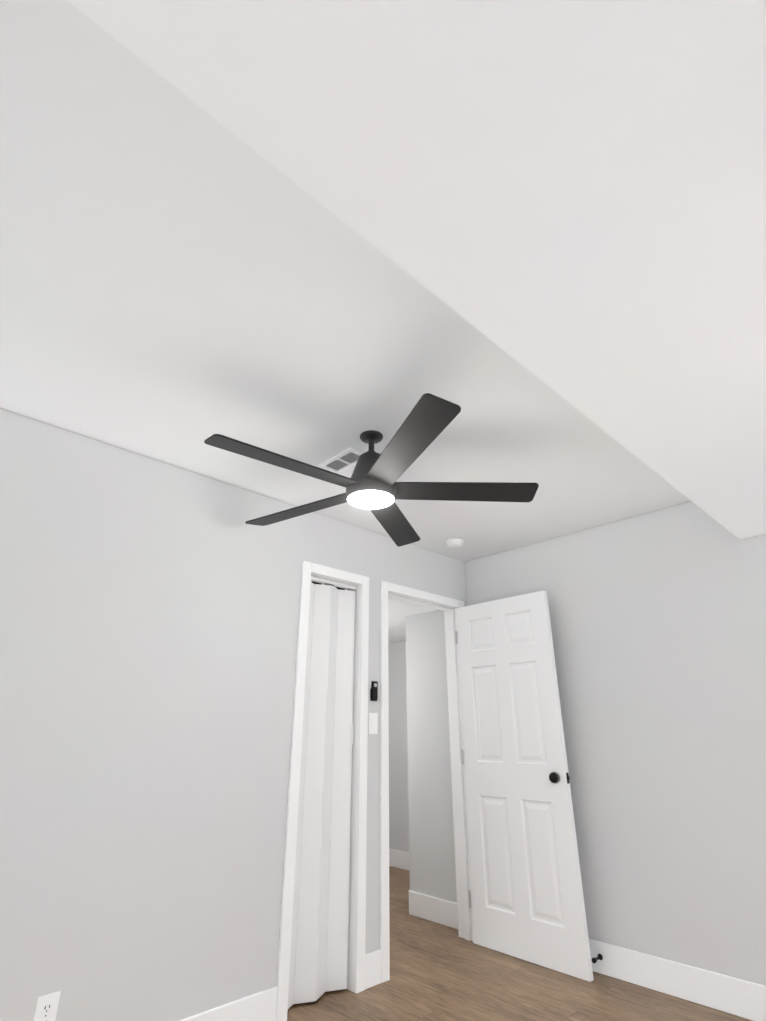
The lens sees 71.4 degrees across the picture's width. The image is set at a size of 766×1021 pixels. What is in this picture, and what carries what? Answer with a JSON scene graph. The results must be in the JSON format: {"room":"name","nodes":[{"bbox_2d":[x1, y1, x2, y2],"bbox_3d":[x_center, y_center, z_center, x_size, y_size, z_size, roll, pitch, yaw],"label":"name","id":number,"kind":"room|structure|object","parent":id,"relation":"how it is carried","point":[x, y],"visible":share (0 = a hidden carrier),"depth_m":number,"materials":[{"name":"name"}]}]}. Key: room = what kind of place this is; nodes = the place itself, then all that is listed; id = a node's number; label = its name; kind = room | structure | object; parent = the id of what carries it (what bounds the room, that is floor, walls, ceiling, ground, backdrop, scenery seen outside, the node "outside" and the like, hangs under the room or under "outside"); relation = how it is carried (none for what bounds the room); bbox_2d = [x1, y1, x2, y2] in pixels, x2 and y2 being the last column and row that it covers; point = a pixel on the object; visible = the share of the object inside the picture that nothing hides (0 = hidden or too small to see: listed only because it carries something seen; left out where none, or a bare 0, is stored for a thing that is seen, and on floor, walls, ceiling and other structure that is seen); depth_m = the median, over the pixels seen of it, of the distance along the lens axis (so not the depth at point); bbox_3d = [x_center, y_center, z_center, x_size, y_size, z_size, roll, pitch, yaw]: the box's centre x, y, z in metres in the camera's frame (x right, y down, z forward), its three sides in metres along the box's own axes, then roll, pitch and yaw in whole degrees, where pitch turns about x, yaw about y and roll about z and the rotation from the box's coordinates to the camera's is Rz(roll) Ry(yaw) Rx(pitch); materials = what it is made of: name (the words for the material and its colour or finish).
{"room":"empty bedroom","nodes":[
{"label":"empty bedroom","id":0,"kind":"room"},
{"bbox_2d":[0,408,466,1020],"bbox_3d":[-0.801,1.028,2.577,3.920,2.440,0.120,20,-30,-40],"label":"wall","id":1,"kind":"structure","parent":0,"point":[148,626],"depth_m":2.31,"materials":[{"name":"paint"}]},
{"bbox_2d":[33,991,60,1020],"bbox_3d":[-1.153,1.725,1.821,0.070,0.115,0.007,20,-30,-40],"label":"outlet","id":2,"kind":"object","parent":1,"relation":"attached to","point":[46,1007],"visible":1,"depth_m":1.83,"materials":[{"name":"white plastic"}]},
{"bbox_2d":[179,986,277,1020],"bbox_3d":[-1.262,1.879,1.634,2.205,0.140,0.019,20,-30,-40],"label":"baseboard","id":3,"kind":"structure","parent":1,"relation":"attached to","point":[259,1006],"depth_m":2.25,"materials":[{"name":"white wood"}]},
{"bbox_2d":[288,576,355,1008],"bbox_3d":[-0.329,1.378,2.923,0.403,2.037,0.058,20,-30,-40],"label":"door","id":4,"kind":"structure","parent":1,"relation":"in","point":[319,951],"depth_m":2.86,"materials":[{"name":"white plastic"}]},
{"bbox_2d":[369,713,377,733],"bbox_3d":[-0.057,1.262,3.162,0.070,0.115,0.007,20,-30,-40],"label":"switch plate","id":5,"kind":"object","parent":1,"relation":"attached to","point":[373,723],"visible":1,"depth_m":3.16,"materials":[{"name":"white plastic"}]},
{"bbox_2d":[370,681,377,700],"bbox_3d":[-0.052,1.093,3.227,0.048,0.112,0.021,20,-30,-40],"label":"remote control","id":6,"kind":"object","parent":1,"relation":"attached to","point":[374,691],"visible":0.98,"depth_m":3.22,"materials":[{"name":"black plastic"}]},
{"bbox_2d":[276,561,472,1020],"bbox_3d":[0.025,1.489,3.249,1.508,2.108,0.156,20,-30,-40],"label":"door frame","id":7,"kind":"structure","parent":1,"relation":"attached to","point":[285,935],"depth_m":3.05,"materials":[{"name":"white wood"}]},
{"bbox_2d":[455,591,593,981],"bbox_3d":[0.813,1.574,3.374,0.103,2.035,0.768,20,-30,-39],"label":"door","id":8,"kind":"structure","parent":1,"relation":"in","point":[526,899],"depth_m":3.28,"materials":[{"name":"white wood"}]},
{"bbox_2d":[312,581,344,589],"bbox_3d":[-0.594,1.306,3.242,0.620,2.440,0.630,20,-30,-40],"label":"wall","id":9,"kind":"structure","parent":0,"point":[325,584],"depth_m":3.80,"materials":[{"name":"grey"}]},
{"bbox_2d":[0,0,765,561],"bbox_3d":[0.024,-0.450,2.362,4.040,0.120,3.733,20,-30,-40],"label":"ceiling","id":10,"kind":"structure","parent":0,"point":[182,278],"depth_m":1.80,"materials":[{"name":"paint"}]},
{"bbox_2d":[318,447,362,473],"bbox_3d":[-0.197,-0.247,2.681,0.130,0.008,0.250,20,-30,-40],"label":"ceiling vent","id":11,"kind":"object","parent":10,"relation":"in","point":[343,461],"visible":0.92,"depth_m":2.68,"materials":[{"name":"white metal"}]},
{"bbox_2d":[204,393,538,546],"bbox_3d":[-0.093,-0.196,2.389,1.399,0.326,1.421,20,-30,-40],"label":"ceiling fan","id":12,"kind":"object","parent":10,"relation":"hanging from","point":[374,486],"visible":1,"depth_m":2.29,"materials":[{"name":"black metal"}]},
{"bbox_2d":[446,539,463,547],"bbox_3d":[0.515,0.238,3.802,0.124,0.036,0.124,20,-30,-40],"label":"smoke detector","id":13,"kind":"object","parent":10,"relation":"attached to","point":[454,543],"visible":1,"depth_m":3.77,"materials":[{"name":"white plastic"}]},
{"bbox_2d":[388,641,408,852],"bbox_3d":[0.308,2.392,5.396,0.120,2.100,1.880,20,-30,-40],"label":"wall","id":14,"kind":"structure","parent":0,"point":[398,801],"depth_m":5.44,"materials":[{"name":"paint"}]},
{"bbox_2d":[389,849,409,870],"bbox_3d":[0.237,3.286,4.994,0.015,0.140,1.820,20,-30,-40],"label":"baseboard","id":15,"kind":"structure","parent":14,"relation":"attached to","point":[398,859],"depth_m":5.07,"materials":[{"name":"white wood"}]},
{"bbox_2d":[388,598,437,643],"bbox_3d":[-0.269,1.066,5.077,2.070,0.100,2.480,20,-30,-40],"label":"ceiling","id":16,"kind":"structure","parent":0,"point":[398,611],"depth_m":4.50,"materials":[{"name":"paint"}]},
{"bbox_2d":[287,866,751,1020],"bbox_3d":[-0.212,2.297,2.321,5.120,0.100,5.533,20,-30,-40],"label":"floor","id":17,"kind":"structure","parent":0,"point":[439,972],"depth_m":2.61,"materials":[{"name":"brown wood"}]},
{"bbox_2d":[405,501,765,985],"bbox_3d":[1.483,1.237,3.077,0.120,2.440,3.593,20,-30,-40],"label":"wall","id":18,"kind":"structure","parent":0,"point":[658,622],"depth_m":2.98,"materials":[{"name":"paint"}]},
{"bbox_2d":[409,897,410,914],"bbox_3d":[0.510,2.902,4.077,0.925,0.140,0.019,20,-30,-40],"label":"baseboard","id":19,"kind":"structure","parent":18,"relation":"attached to","point":[409,897],"depth_m":3.76,"materials":[{"name":"white wood"}]},
{"bbox_2d":[409,890,457,928],"bbox_3d":[0.378,2.703,3.601,0.019,0.140,0.529,20,-30,-40],"label":"baseboard","id":20,"kind":"structure","parent":18,"relation":"attached to","point":[437,910],"depth_m":3.62,"materials":[{"name":"white wood"}]},
{"bbox_2d":[589,939,765,1020],"bbox_3d":[1.606,2.210,2.423,0.019,0.140,2.770,20,-30,-40],"label":"baseboard","id":21,"kind":"structure","parent":18,"relation":"attached to","point":[731,995],"depth_m":2.57,"materials":[{"name":"white wood"}]},
{"bbox_2d":[592,954,602,962],"bbox_3d":[1.131,2.370,2.819,0.080,0.028,0.028,20,-30,-40],"label":"door stop","id":22,"kind":"object","parent":21,"relation":"attached to","point":[599,957],"visible":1,"depth_m":2.82,"materials":[{"name":"black metal"}]}
]}

